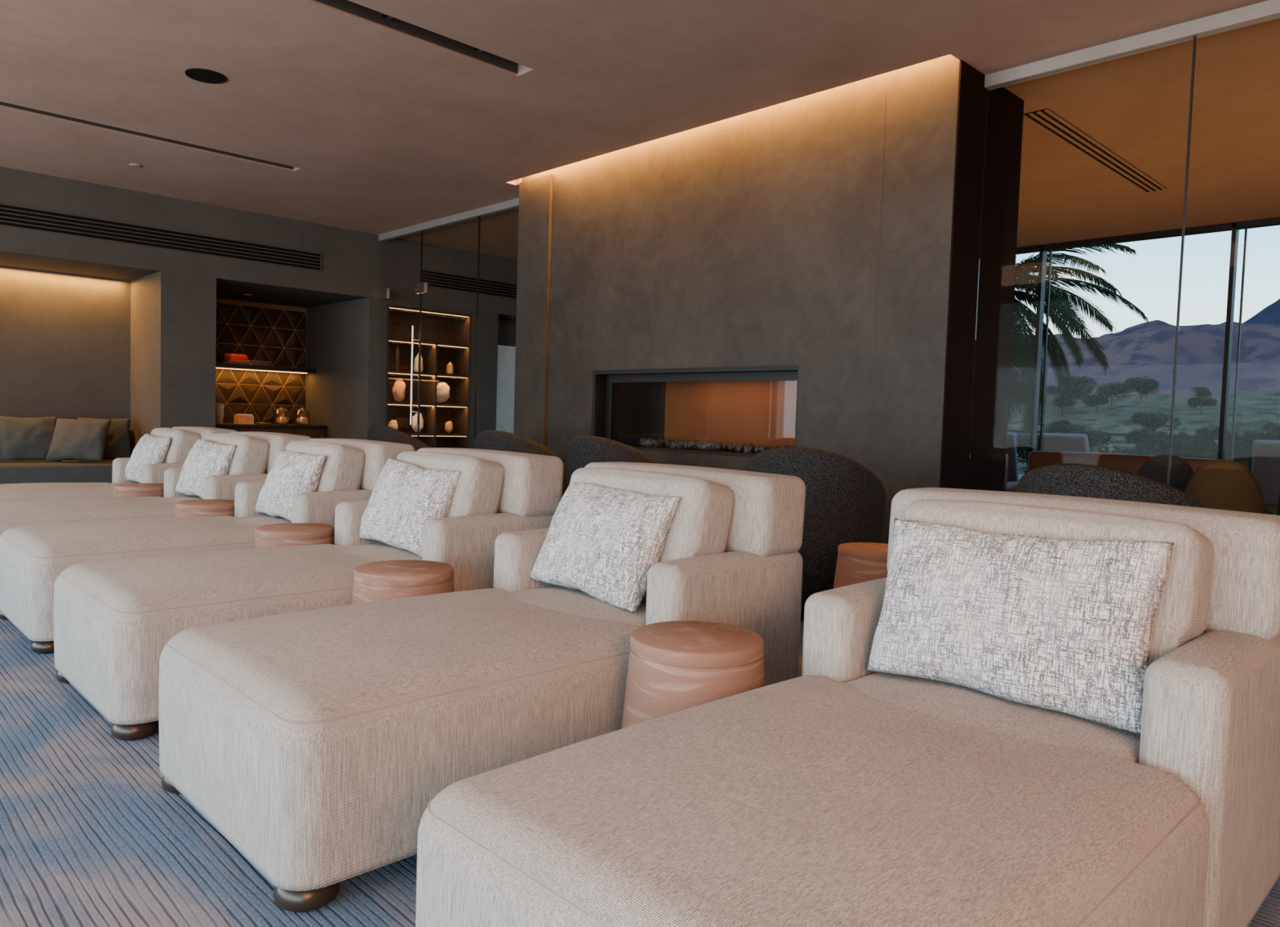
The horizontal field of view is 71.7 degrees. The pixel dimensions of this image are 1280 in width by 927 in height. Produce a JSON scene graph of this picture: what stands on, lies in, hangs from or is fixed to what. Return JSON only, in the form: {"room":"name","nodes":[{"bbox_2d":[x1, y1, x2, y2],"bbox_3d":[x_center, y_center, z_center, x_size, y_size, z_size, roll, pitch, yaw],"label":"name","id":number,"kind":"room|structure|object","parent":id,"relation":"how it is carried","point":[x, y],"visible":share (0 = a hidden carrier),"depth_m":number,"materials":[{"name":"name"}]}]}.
{"room":"spa","nodes":[
{"label":"spa","id":0,"kind":"room"},
{"bbox_2d":[0,166,517,451],"bbox_3d":[-5.202,-1.255,10.890,13.750,3.300,2.230,-1,4,-44],"label":"wall","id":1,"kind":"structure","parent":0,"point":[91,328],"depth_m":9.91,"materials":[{"name":"paint"}]},
{"bbox_2d":[0,203,321,271],"bbox_3d":[-5.665,-2.366,8.783,5.180,0.210,0.014,-1,4,-44],"label":"air vent","id":2,"kind":"object","parent":1,"relation":"in","point":[11,215],"visible":1,"depth_m":9.30,"materials":[{"name":"metal"}]},
{"bbox_2d":[215,297,306,423],"bbox_3d":[-5.312,-1.344,11.754,1.810,1.615,0.028,-1,4,-44],"label":"tile backsplash","id":3,"kind":"structure","parent":1,"relation":"attached to","point":[276,334],"depth_m":11.96,"materials":[{"name":"gold metal"}]},
{"bbox_2d":[215,362,315,373],"bbox_3d":[-5.206,-1.262,11.647,1.800,0.062,0.300,-1,4,-44],"label":"wall shelf","id":4,"kind":"object","parent":1,"relation":"attached to","point":[222,366],"visible":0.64,"depth_m":11.73,"materials":[{"name":"black metal"}]},
{"bbox_2d":[222,360,249,364],"bbox_3d":[-5.262,-1.307,11.547,0.270,0.035,0.200,-1,4,-44],"label":"book","id":5,"kind":"object","parent":4,"relation":"on","point":[224,362],"visible":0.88,"depth_m":11.47,"materials":[{"name":"paper"}]},
{"bbox_2d":[224,358,249,362],"bbox_3d":[-5.254,-1.339,11.552,0.190,0.028,0.250,4,4,42],"label":"book","id":6,"kind":"object","parent":5,"relation":"on","point":[228,359],"visible":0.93,"depth_m":11.48,"materials":[{"name":"red paper"}]},
{"bbox_2d":[224,353,246,359],"bbox_3d":[-5.260,-1.385,11.536,0.171,0.079,0.239,4,3,34],"label":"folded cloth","id":7,"kind":"object","parent":6,"relation":"on","point":[233,356],"visible":0.99,"depth_m":11.47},
{"bbox_2d":[378,281,426,424],"bbox_3d":[-2.927,-0.847,10.816,0.128,2.610,1.090,-1,4,-44],"label":"door","id":8,"kind":"structure","parent":1,"relation":"in","point":[421,287],"depth_m":10.52,"materials":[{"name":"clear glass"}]},
{"bbox_2d":[419,268,516,298],"bbox_3d":[-1.928,-2.436,12.414,2.600,0.210,0.014,-1,4,-44],"label":"air vent","id":9,"kind":"object","parent":1,"relation":"in","point":[433,278],"visible":0.48,"depth_m":12.02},
{"bbox_2d":[496,345,515,433],"bbox_3d":[-2.002,-0.683,13.204,0.950,2.120,0.040,-1,4,-44],"label":"door","id":10,"kind":"structure","parent":1,"relation":"in","point":[506,354],"depth_m":13.15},
{"bbox_2d":[0,0,1279,259],"bbox_3d":[-0.093,-2.579,5.715,13.900,0.170,16.600,-1,4,-44],"label":"ceiling","id":11,"kind":"structure","parent":0,"point":[381,129],"depth_m":6.01,"materials":[{"name":"paint"}]},
{"bbox_2d":[0,102,293,168],"bbox_3d":[-4.339,-2.766,7.046,3.250,0.125,0.136,-1,4,-44],"label":"track light","id":12,"kind":"object","parent":11,"relation":"attached to","point":[3,104],"visible":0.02,"depth_m":7.33,"materials":[{"name":"black metal"}]},
{"bbox_2d":[185,68,226,84],"bbox_3d":[-2.899,-2.584,5.918,0.250,0.009,0.250,-1,4,-44],"label":"ceiling speaker","id":13,"kind":"object","parent":11,"relation":"attached to","point":[202,75],"visible":1,"depth_m":5.91},
{"bbox_2d":[194,72,217,80],"bbox_3d":[-2.899,-2.583,5.918,0.216,0.008,0.216,-1,4,-44],"label":"grille","id":14,"kind":"object","parent":13,"relation":"attached to","point":[197,76],"depth_m":5.92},
{"bbox_2d":[314,0,517,73],"bbox_3d":[-1.912,-2.568,4.559,3.260,0.125,0.156,-1,4,-44],"label":"track light","id":15,"kind":"object","parent":11,"relation":"attached to","point":[346,6],"visible":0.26,"depth_m":5.25,"materials":[{"name":"black metal"}]},
{"bbox_2d":[1022,108,1167,193],"bbox_3d":[3.692,-2.441,7.061,2.700,0.012,0.186,-1,4,-44],"label":"ceiling vent","id":16,"kind":"object","parent":11,"relation":"in","point":[1046,120],"visible":0.93,"depth_m":6.86,"materials":[{"name":"metal"}]},
{"bbox_2d":[0,617,1279,926],"bbox_3d":[-2.151,0.912,3.989,8.450,0.150,16.600,-1,4,-44],"label":"floor","id":17,"kind":"structure","parent":0,"point":[91,835],"depth_m":2.21,"materials":[{"name":"carpet"}]},
{"bbox_2d":[0,428,132,484],"bbox_3d":[-7.035,0.047,8.489,4.080,0.830,1.020,-1,4,-44],"label":"sofa","id":18,"kind":"object","parent":17,"relation":"on","point":[68,470],"visible":0.19,"depth_m":8.98,"materials":[{"name":"grey fabric"}]},
{"bbox_2d":[0,415,61,461],"bbox_3d":[-6.339,-0.259,9.185,0.258,0.470,0.542,4,4,44],"label":"sofa cushion","id":19,"kind":"object","parent":18,"relation":"on","point":[21,438],"visible":0.97,"depth_m":9.11,"materials":[{"name":"fabric"}]},
{"bbox_2d":[44,418,111,461],"bbox_3d":[-5.926,-0.252,9.364,0.542,0.433,0.300,1,3,-11],"label":"sofa cushion","id":20,"kind":"object","parent":18,"relation":"on","point":[81,439],"visible":1,"depth_m":9.29,"materials":[{"name":"fabric"}]},
{"bbox_2d":[77,416,131,460],"bbox_3d":[-5.889,-0.271,9.758,0.507,0.472,0.252,-1,4,-38],"label":"sofa cushion","id":21,"kind":"object","parent":18,"relation":"on","point":[117,445],"visible":0.54,"depth_m":9.77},
{"bbox_2d":[0,426,236,501],"bbox_3d":[-4.142,0.176,6.689,1.857,0.928,0.980,-1,4,-44],"label":"chaise lounge","id":22,"kind":"object","parent":17,"relation":"on","point":[183,438],"visible":0.27,"depth_m":6.58,"materials":[{"name":"beige fabric"}]},
{"bbox_2d":[124,432,170,483],"bbox_3d":[-3.864,-0.031,6.946,0.229,0.400,0.617,-1,4,-45],"label":"throw pillow","id":23,"kind":"object","parent":22,"relation":"on","point":[149,449],"visible":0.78,"depth_m":6.80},
{"bbox_2d":[150,427,200,462],"bbox_3d":[-3.735,-0.049,7.054,0.714,0.464,0.227,5,-9,46],"label":"cushion","id":24,"kind":"object","parent":22,"relation":"on","point":[182,439],"depth_m":6.80,"materials":[{"name":"beige fabric"}]},
{"bbox_2d":[111,483,164,497],"bbox_3d":[-3.552,0.415,6.318,0.428,0.524,0.428,3,3,30],"label":"side table","id":25,"kind":"object","parent":17,"relation":"on","point":[123,489],"visible":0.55,"depth_m":6.17,"materials":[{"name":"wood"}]},
{"bbox_2d":[0,431,311,534],"bbox_3d":[-3.209,0.253,5.731,1.857,0.928,0.980,-1,4,-44],"label":"chaise lounge","id":26,"kind":"object","parent":17,"relation":"on","point":[255,452],"visible":0.29,"depth_m":5.59,"materials":[{"name":"beige fabric"}]},
{"bbox_2d":[175,437,235,498],"bbox_3d":[-2.945,0.042,6.000,0.620,0.413,0.226,4,4,40],"label":"throw pillow","id":27,"kind":"object","parent":26,"relation":"on","point":[206,458],"visible":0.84,"depth_m":5.88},
{"bbox_2d":[207,433,269,475],"bbox_3d":[-2.801,0.028,6.095,0.714,0.464,0.227,5,-9,46],"label":"cushion","id":28,"kind":"object","parent":26,"relation":"on","point":[251,451],"depth_m":5.86,"materials":[{"name":"beige fabric"}]},
{"bbox_2d":[174,498,234,516],"bbox_3d":[-2.598,0.493,5.338,0.428,0.524,0.428,1,3,-8],"label":"side table","id":29,"kind":"object","parent":17,"relation":"on","point":[205,507],"visible":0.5,"depth_m":5.19,"materials":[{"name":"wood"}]},
{"bbox_2d":[0,438,415,653],"bbox_3d":[-2.269,0.330,4.764,1.857,0.928,0.980,-1,4,-44],"label":"chaise lounge","id":30,"kind":"object","parent":17,"relation":"on","point":[32,557],"visible":0.46,"depth_m":4.32,"materials":[{"name":"beige fabric"}]},
{"bbox_2d":[254,449,325,521],"bbox_3d":[-1.987,0.122,5.030,0.239,0.383,0.604,-1,4,-40],"label":"throw pillow","id":31,"kind":"object","parent":30,"relation":"on","point":[291,473],"visible":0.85,"depth_m":4.89,"materials":[{"name":"fabric"}]},
{"bbox_2d":[285,440,364,491],"bbox_3d":[-1.862,0.104,5.129,0.714,0.464,0.227,5,-9,46],"label":"cushion","id":32,"kind":"object","parent":30,"relation":"on","point":[344,464],"depth_m":4.89,"materials":[{"name":"beige fabric"}]},
{"bbox_2d":[215,422,327,438],"bbox_3d":[-5.115,-0.075,11.576,1.810,0.880,0.697,-1,4,-44],"label":"countertop","id":33,"kind":"structure","parent":17,"relation":"on","point":[313,431],"depth_m":11.56,"materials":[{"name":"brown wood"}]},
{"bbox_2d":[216,404,223,423],"bbox_3d":[-5.323,-0.627,11.234,0.088,0.245,0.088,-1,4,-44],"label":"cup stack","id":34,"kind":"object","parent":33,"relation":"on","point":[220,413],"visible":1,"depth_m":11.20,"materials":[{"name":"ceramic"}]},
{"bbox_2d":[233,413,253,424],"bbox_3d":[-5.123,-0.575,11.461,0.200,0.130,0.140,-1,4,-44],"label":"box","id":35,"kind":"object","parent":33,"relation":"on","point":[238,418],"visible":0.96,"depth_m":11.41,"materials":[{"name":"orange wood"}]},
{"bbox_2d":[253,522,334,547],"bbox_3d":[-1.687,0.571,4.330,0.428,0.524,0.428,1,3,-13],"label":"side table","id":36,"kind":"object","parent":17,"relation":"on","point":[286,534],"visible":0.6,"depth_m":4.19,"materials":[{"name":"ceramic"}]},
{"bbox_2d":[53,447,564,740],"bbox_3d":[-1.342,0.406,3.800,1.857,0.928,0.980,-1,4,-44],"label":"chaise lounge","id":37,"kind":"object","parent":17,"relation":"on","point":[114,620],"visible":0.52,"depth_m":3.33,"materials":[{"name":"beige fabric"}]},
{"bbox_2d":[360,456,461,556],"bbox_3d":[-1.072,0.194,4.074,0.624,0.422,0.234,4,4,42],"label":"throw pillow","id":38,"kind":"object","parent":37,"relation":"on","point":[404,495],"visible":0.88,"depth_m":3.96,"materials":[{"name":"fabric"}]},
{"bbox_2d":[396,451,504,516],"bbox_3d":[-0.935,0.181,4.164,0.714,0.464,0.227,5,-9,46],"label":"cushion","id":39,"kind":"object","parent":37,"relation":"on","point":[480,488],"depth_m":3.93,"materials":[{"name":"beige fabric"}]},
{"bbox_2d":[367,423,430,451],"bbox_3d":[-2.293,0.112,8.610,0.676,0.975,0.808,-1,4,-44],"label":"barrel chair","id":40,"kind":"object","parent":17,"relation":"on","point":[375,432],"visible":0.16,"depth_m":8.26,"materials":[{"name":"grey fabric"}]},
{"bbox_2d":[351,560,454,604],"bbox_3d":[-0.882,0.647,3.302,0.428,0.524,0.428,2,3,-4],"label":"side table","id":41,"kind":"object","parent":17,"relation":"on","point":[378,580],"visible":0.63,"depth_m":3.16,"materials":[{"name":"ceramic"}]},
{"bbox_2d":[159,462,805,911],"bbox_3d":[-0.410,0.482,2.840,1.857,0.928,0.980,-1,4,-44],"label":"chaise lounge","id":42,"kind":"object","parent":17,"relation":"on","point":[318,743],"visible":0.68,"depth_m":2.31,"materials":[{"name":"beige fabric"}]},
{"bbox_2d":[529,479,679,613],"bbox_3d":[-0.139,0.272,3.133,0.246,0.395,0.603,-1,4,-38],"label":"throw pillow","id":43,"kind":"object","parent":42,"relation":"on","point":[602,543],"visible":1,"depth_m":3.01,"materials":[{"name":"fabric"}]},
{"bbox_2d":[569,467,733,602],"bbox_3d":[-0.003,0.257,3.204,0.714,0.464,0.227,5,-9,46],"label":"cushion","id":44,"kind":"object","parent":42,"relation":"on","point":[702,525],"depth_m":2.97,"materials":[{"name":"beige fabric"}]},
{"bbox_2d":[474,430,566,498],"bbox_3d":[-1.017,0.213,7.372,0.808,0.975,0.676,4,3,34],"label":"barrel chair","id":45,"kind":"object","parent":17,"relation":"on","point":[499,440],"visible":0.15,"depth_m":7.04,"materials":[{"name":"grey fabric"}]},
{"bbox_2d":[566,435,657,486],"bbox_3d":[-0.180,0.285,6.439,0.808,0.975,0.676,4,4,41],"label":"barrel chair","id":46,"kind":"object","parent":17,"relation":"on","point":[581,450],"visible":0.18,"depth_m":6.11,"materials":[{"name":"grey fabric"}]},
{"bbox_2d":[622,620,764,728],"bbox_3d":[0.146,0.724,2.397,0.428,0.524,0.428,-1,4,-44],"label":"side table","id":47,"kind":"object","parent":17,"relation":"on","point":[673,666],"visible":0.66,"depth_m":2.25,"materials":[{"name":"ceramic"}]},
{"bbox_2d":[744,446,885,621],"bbox_3d":[0.975,0.388,5.083,0.808,0.975,0.676,3,3,28],"label":"barrel chair","id":48,"kind":"object","parent":17,"relation":"on","point":[845,501],"visible":0.36,"depth_m":4.76,"materials":[{"name":"grey fabric"}]},
{"bbox_2d":[415,487,1279,926],"bbox_3d":[0.575,0.563,1.834,1.857,0.928,0.980,-1,4,-44],"label":"chaise lounge","id":49,"kind":"object","parent":17,"relation":"on","point":[839,793],"visible":0.81,"depth_m":1.55,"materials":[{"name":"beige fabric"}]},
{"bbox_2d":[866,516,1172,736],"bbox_3d":[0.862,0.352,2.090,0.647,0.395,0.227,4,4,42],"label":"throw pillow","id":50,"kind":"object","parent":49,"relation":"on","point":[1067,624],"visible":0.98,"depth_m":1.99,"materials":[{"name":"fabric"}]},
{"bbox_2d":[903,499,1213,662],"bbox_3d":[0.982,0.338,2.198,0.714,0.464,0.227,5,-9,46],"label":"cushion","id":51,"kind":"object","parent":49,"relation":"on","point":[1184,610],"depth_m":2.01,"materials":[{"name":"beige fabric"}]},
{"bbox_2d":[833,542,889,588],"bbox_3d":[1.118,0.661,4.229,0.428,0.524,0.428,-1,4,-44],"label":"side table","id":52,"kind":"object","parent":17,"relation":"on","point":[856,562],"visible":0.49,"depth_m":4.10,"materials":[{"name":"ceramic"}]},
{"bbox_2d":[1016,462,1207,507],"bbox_3d":[1.971,0.486,3.727,0.676,0.975,0.808,0,4,-36],"label":"barrel chair","id":53,"kind":"object","parent":17,"relation":"on","point":[1084,480],"visible":0.16,"depth_m":3.44,"materials":[{"name":"grey fabric"}]},
{"bbox_2d":[513,54,959,543],"bbox_3d":[0.659,-0.965,7.246,0.930,3.440,4.360,-1,4,-44],"label":"wall","id":54,"kind":"structure","parent":0,"point":[752,238],"depth_m":6.29,"materials":[{"name":"paint"}]},
{"bbox_2d":[417,231,422,439],"bbox_3d":[-2.608,-1.119,10.483,0.016,3.225,0.010,-1,4,-44],"label":"trim","id":55,"kind":"structure","parent":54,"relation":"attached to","point":[421,251],"depth_m":10.46,"materials":[{"name":"black metal"}]},
{"bbox_2d":[377,197,519,241],"bbox_3d":[-2.060,-2.725,9.889,0.070,0.075,3.410,-1,4,-44],"label":"trim","id":56,"kind":"structure","parent":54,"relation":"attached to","point":[512,204],"depth_m":9.89,"materials":[{"name":"metal"}]},
{"bbox_2d":[591,364,799,457],"bbox_3d":[0.525,-0.420,7.145,0.518,0.665,2.180,-1,4,-44],"label":"fireplace insert","id":57,"kind":"object","parent":54,"relation":"in","point":[745,411],"visible":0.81,"depth_m":7.34,"materials":[{"name":"black metal"}]},
{"bbox_2d":[868,80,886,469],"bbox_3d":[1.521,-0.793,5.738,0.001,3.300,0.005,-1,4,-44],"label":"trim","id":58,"kind":"structure","parent":54,"relation":"attached to","point":[886,81],"depth_m":5.71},
{"bbox_2d":[939,59,1023,491],"bbox_3d":[2.190,-0.771,5.696,0.900,3.300,0.012,-1,4,-44],"label":"door","id":59,"kind":"structure","parent":54,"relation":"attached to","point":[989,123],"depth_m":5.64,"materials":[{"name":"wood"}]},
{"bbox_2d":[984,0,1279,90],"bbox_3d":[4.465,-2.191,3.184,0.070,0.075,6.588,-1,4,-44],"label":"trim","id":60,"kind":"structure","parent":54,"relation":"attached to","point":[1267,11],"depth_m":4.90,"materials":[{"name":"metal"}]},
{"bbox_2d":[1016,217,1279,460],"bbox_3d":[5.551,-0.875,9.784,0.120,3.300,14.370,-1,4,-44],"label":"window","id":61,"kind":"structure","parent":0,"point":[1234,227],"depth_m":9.52,"materials":[{"name":"black metal"}]},
{"bbox_3d":[2.779,0.820,8.780,5.300,0.150,16.600,-1,4,-44],"label":"floor","id":62,"kind":"structure","parent":0,"visible":0},
{"bbox_2d":[385,304,471,448],"bbox_3d":[-2.935,-0.810,11.880,1.264,2.450,0.420,-1,4,-44],"label":"display shelf","id":63,"kind":"object","parent":62,"relation":"on","point":[446,336],"visible":0.6,"depth_m":12.00,"materials":[{"name":"brown wood"}]},
{"bbox_2d":[394,342,399,370],"bbox_3d":[-3.173,-1.385,11.562,0.054,0.375,0.060,-1,4,-44],"label":"bottle","id":64,"kind":"object","parent":63,"relation":"on","point":[397,350],"visible":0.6,"depth_m":11.54,"materials":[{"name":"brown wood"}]},
{"bbox_2d":[392,377,405,402],"bbox_3d":[-3.158,-0.961,11.605,0.191,0.325,0.096,-1,4,-44],"label":"specimen","id":65,"kind":"object","parent":63,"relation":"on","point":[398,388],"visible":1,"depth_m":11.58,"materials":[{"name":"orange stone"}]},
{"bbox_2d":[411,413,423,433],"bbox_3d":[-2.970,-0.543,11.830,0.181,0.280,0.098,-1,4,-44],"label":"specimen","id":66,"kind":"object","parent":63,"relation":"on","point":[415,426],"visible":0.76,"depth_m":11.80,"materials":[{"name":"stone"}]},
{"bbox_2d":[436,382,449,404],"bbox_3d":[-2.719,-0.956,12.043,0.304,0.298,0.180,0,3,-35],"label":"specimen","id":67,"kind":"object","parent":63,"relation":"on","point":[442,388],"visible":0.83,"depth_m":12.00,"materials":[{"name":"stone"}]},
{"bbox_2d":[473,216,479,448],"bbox_3d":[-1.779,-1.051,9.632,0.016,3.225,0.010,-1,4,-44],"label":"trim","id":68,"kind":"structure","parent":62,"relation":"on","point":[478,245],"depth_m":9.61,"materials":[{"name":"black metal"}]},
{"bbox_2d":[1004,453,1018,492],"bbox_3d":[3.110,0.321,8.293,0.830,0.915,0.850,-1,4,-44],"label":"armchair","id":69,"kind":"object","parent":62,"relation":"on","point":[1008,486],"visible":0.02,"depth_m":7.83,"materials":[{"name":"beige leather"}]},
{"bbox_2d":[1027,450,1217,473],"bbox_3d":[4.595,0.363,8.345,0.830,0.915,1.600,-1,4,-44],"label":"sofa","id":70,"kind":"object","parent":62,"relation":"on","point":[1132,463],"visible":0.05,"depth_m":8.15,"materials":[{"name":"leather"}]},
{"bbox_2d":[1137,454,1193,491],"bbox_3d":[3.785,0.413,6.441,0.483,0.962,0.467,3,3,26],"label":"tub chair","id":71,"kind":"object","parent":62,"relation":"on","point":[1155,468],"visible":0.08,"depth_m":6.21,"materials":[{"name":"grey fabric"}]},
{"bbox_2d":[1183,458,1265,513],"bbox_3d":[3.709,0.450,5.658,0.483,0.962,0.467,4,4,36],"label":"tub chair","id":72,"kind":"object","parent":62,"relation":"on","point":[1220,483],"visible":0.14,"depth_m":5.45,"materials":[{"name":"yellow fabric"}]},
{"bbox_3d":[3.558,-0.614,4.148,0.012,3.225,1.838,-1,4,-44],"label":"window","id":73,"kind":"structure","parent":62,"relation":"on","visible":0},
{"bbox_2d":[1166,35,1196,484],"bbox_3d":[2.914,-0.667,4.810,0.016,3.225,0.010,-1,4,-44],"label":"trim","id":74,"kind":"structure","parent":73,"relation":"attached to","point":[1194,37],"depth_m":4.78,"materials":[{"name":"black metal"}]},
{"bbox_3d":[6.060,0.805,11.552,3.030,0.200,32.000,-1,4,-44],"label":"floor","id":75,"kind":"structure","parent":0,"visible":0},
{"bbox_2d":[1005,431,1023,481],"bbox_3d":[5.075,0.093,12.388,0.740,1.078,1.555,4,4,38],"label":"lounger","id":76,"kind":"object","parent":75,"relation":"on","point":[1012,470],"visible":0.13,"depth_m":11.69,"materials":[{"name":"grey fabric"}]},
{"bbox_2d":[1036,432,1089,452],"bbox_3d":[5.871,0.151,11.715,1.555,1.078,0.740,-1,4,-39],"label":"lounger","id":77,"kind":"object","parent":75,"relation":"on","point":[1052,442],"visible":0.1,"depth_m":11.16,"materials":[{"name":"grey fabric"}]},
{"bbox_2d":[1007,430,1279,515],"bbox_3d":[6.951,0.140,12.367,0.060,1.100,30.040,-1,4,-44],"label":"terrace railing","id":78,"kind":"object","parent":75,"relation":"on","point":[1015,431],"visible":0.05,"depth_m":12.19,"materials":[{"name":"black metal"}]},
{"bbox_2d":[1252,439,1279,506],"bbox_3d":[7.378,0.282,10.023,0.740,1.078,1.555,4,4,40],"label":"lounger","id":79,"kind":"object","parent":75,"relation":"on","point":[1265,453],"visible":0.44,"depth_m":9.62,"materials":[{"name":"grey fabric"}]},
{"label":"outside","id":80,"kind":"structure","parent":0,"visible":0},
{"bbox_2d":[1242,298,1279,324],"bbox_3d":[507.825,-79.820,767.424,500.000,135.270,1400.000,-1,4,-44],"label":"mountain","id":81,"kind":"structure","parent":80,"point":[1270,313],"depth_m":706.46},
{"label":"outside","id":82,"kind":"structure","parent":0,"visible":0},
{"bbox_2d":[1010,320,1279,396],"bbox_3d":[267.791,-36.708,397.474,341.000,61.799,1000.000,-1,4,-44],"label":"mountain range","id":83,"kind":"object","parent":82,"point":[1143,349],"visible":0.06,"depth_m":344.51,"materials":[{"name":"stone"}]},
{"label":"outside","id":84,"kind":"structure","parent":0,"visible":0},
{"bbox_2d":[1007,388,1279,474],"bbox_3d":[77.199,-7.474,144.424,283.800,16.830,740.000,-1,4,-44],"label":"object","id":85,"kind":"structure","parent":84,"point":[1255,409],"depth_m":92.01,"materials":[{"name":"plant"}]},
{"bbox_2d":[1016,434,1030,466],"bbox_3d":[27.777,-0.430,61.851,3.708,3.234,4.521,4,4,37],"label":"tree","id":86,"kind":"object","parent":85,"relation":"on","point":[1023,447],"visible":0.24,"depth_m":61.34,"materials":[{"name":"green plant"}]},
{"bbox_2d":[1008,386,1041,413],"bbox_3d":[41.270,-6.861,95.544,4.075,2.915,3.623,3,3,27],"label":"tree","id":87,"kind":"object","parent":85,"relation":"on","point":[1020,396],"visible":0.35,"depth_m":94.89,"materials":[{"name":"green plant"}]},
{"bbox_2d":[1044,385,1064,398],"bbox_3d":[55.145,-9.383,117.235,2.882,2.061,2.376,3,3,18],"label":"tree","id":88,"kind":"object","parent":85,"relation":"on","point":[1055,390],"visible":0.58,"depth_m":117.23,"materials":[{"name":"green plant"}]},
{"bbox_2d":[1051,395,1077,415],"bbox_3d":[44.942,-6.143,94.079,2.853,2.176,2.937,1,3,-14],"label":"tree","id":89,"kind":"object","parent":85,"relation":"on","point":[1072,401],"visible":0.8,"depth_m":93.28,"materials":[{"name":"green plant"}]},
{"bbox_2d":[1043,421,1087,431],"bbox_3d":[35.706,-2.233,74.407,3.516,2.515,2.884,2,3,10],"label":"tree","id":90,"kind":"object","parent":85,"relation":"on","point":[1060,428],"visible":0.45,"depth_m":74.04,"materials":[{"name":"green plant"}]},
{"bbox_2d":[1057,381,1095,406],"bbox_3d":[51.125,-8.066,104.182,4.306,3.081,3.829,2,3,7],"label":"tree","id":91,"kind":"object","parent":85,"relation":"on","point":[1077,389],"visible":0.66,"depth_m":103.20,"materials":[{"name":"green plant"}]},
{"bbox_2d":[1007,243,1148,435],"bbox_3d":[6.699,0.284,16.554,4.582,8.427,5.079,2,3,-5],"label":"palm tree","id":92,"kind":"object","parent":85,"relation":"on","point":[1060,302],"visible":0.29,"depth_m":15.52,"materials":[{"name":"green plant"}]},
{"bbox_2d":[1063,375,1098,388],"bbox_3d":[60.185,-10.442,121.497,4.485,3.208,3.987,4,4,40],"label":"tree","id":93,"kind":"object","parent":85,"relation":"on","point":[1078,380],"visible":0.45,"depth_m":120.51,"materials":[{"name":"green plant"}]},
{"bbox_2d":[1071,426,1112,450],"bbox_3d":[34.828,-1.433,69.304,3.835,2.908,3.934,1,3,-23],"label":"tree","id":94,"kind":"object","parent":85,"relation":"on","point":[1093,440],"visible":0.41,"depth_m":67.96,"materials":[{"name":"green plant"}]},
{"bbox_2d":[1081,392,1108,413],"bbox_3d":[48.635,-6.400,94.376,3.021,2.303,3.109,-1,4,-40],"label":"tree","id":95,"kind":"object","parent":85,"relation":"on","point":[1099,399],"visible":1,"depth_m":94.31,"materials":[{"name":"green plant"}]},
{"bbox_2d":[1095,381,1131,405],"bbox_3d":[53.040,-7.802,99.533,3.157,2.738,3.828,0,4,-37],"label":"tree","id":96,"kind":"object","parent":85,"relation":"on","point":[1115,389],"visible":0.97,"depth_m":98.91,"materials":[{"name":"green plant"}]},
{"bbox_2d":[1123,375,1159,399],"bbox_3d":[62.026,-9.354,109.563,4.147,3.072,4.029,4,4,38],"label":"tree","id":97,"kind":"object","parent":85,"relation":"on","point":[1136,384],"visible":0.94,"depth_m":109.30,"materials":[{"name":"green plant"}]},
{"bbox_2d":[1124,426,1169,444],"bbox_3d":[40.820,-1.868,71.429,2.903,2.150,2.820,-1,4,-39],"label":"tree","id":98,"kind":"object","parent":85,"relation":"on","point":[1144,431],"visible":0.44,"depth_m":71.14,"materials":[{"name":"green plant"}]},
{"bbox_2d":[1130,410,1181,431],"bbox_3d":[44.615,-3.206,76.847,3.235,2.603,3.638,0,3,-26],"label":"tree","id":99,"kind":"object","parent":85,"relation":"on","point":[1150,420],"visible":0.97,"depth_m":76.39,"materials":[{"name":"green plant"}]},
{"bbox_2d":[1133,431,1183,454],"bbox_3d":[36.212,-0.753,61.564,3.812,2.890,3.910,2,3,7],"label":"tree","id":100,"kind":"object","parent":85,"relation":"on","point":[1144,441],"visible":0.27,"depth_m":60.99,"materials":[{"name":"green plant"}]},
{"bbox_2d":[1097,438,1277,514],"bbox_3d":[11.268,1.912,17.103,5.533,4.825,6.746,1,3,-9],"label":"tree","id":101,"kind":"object","parent":85,"relation":"on","point":[1246,460],"visible":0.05,"depth_m":18.02,"materials":[{"name":"green plant"}]},
{"bbox_2d":[1140,431,1248,462],"bbox_3d":[15.338,1.458,23.736,5.354,4.670,6.528,2,3,-4],"label":"tree","id":102,"kind":"object","parent":85,"relation":"on","point":[1186,446],"visible":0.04,"depth_m":22.80,"materials":[{"name":"green plant"}]},
{"bbox_2d":[1191,386,1209,397],"bbox_3d":[66.443,-8.271,104.710,2.344,1.677,2.084,1,3,-20],"label":"tree","id":103,"kind":"object","parent":85,"relation":"on","point":[1200,390],"visible":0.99,"depth_m":104.60,"materials":[{"name":"green plant"}]},
{"bbox_2d":[1187,395,1217,413],"bbox_3d":[55.785,-5.827,87.982,2.546,1.886,2.473,3,3,29],"label":"tree","id":104,"kind":"object","parent":85,"relation":"on","point":[1199,401],"visible":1,"depth_m":87.84,"materials":[{"name":"green plant"}]},
{"bbox_2d":[1195,424,1231,439],"bbox_3d":[46.481,-2.310,71.831,2.165,1.604,2.103,1,3,-5],"label":"tree","id":105,"kind":"object","parent":85,"relation":"on","point":[1215,432],"visible":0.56,"depth_m":71.87,"materials":[{"name":"green plant"}]},
{"bbox_2d":[1217,421,1279,448],"bbox_3d":[22.302,0.836,28.779,6.760,5.125,6.935,3,3,31],"label":"tree","id":106,"kind":"object","parent":85,"relation":"on","point":[1268,425],"visible":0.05,"depth_m":28.78,"materials":[{"name":"green plant"}]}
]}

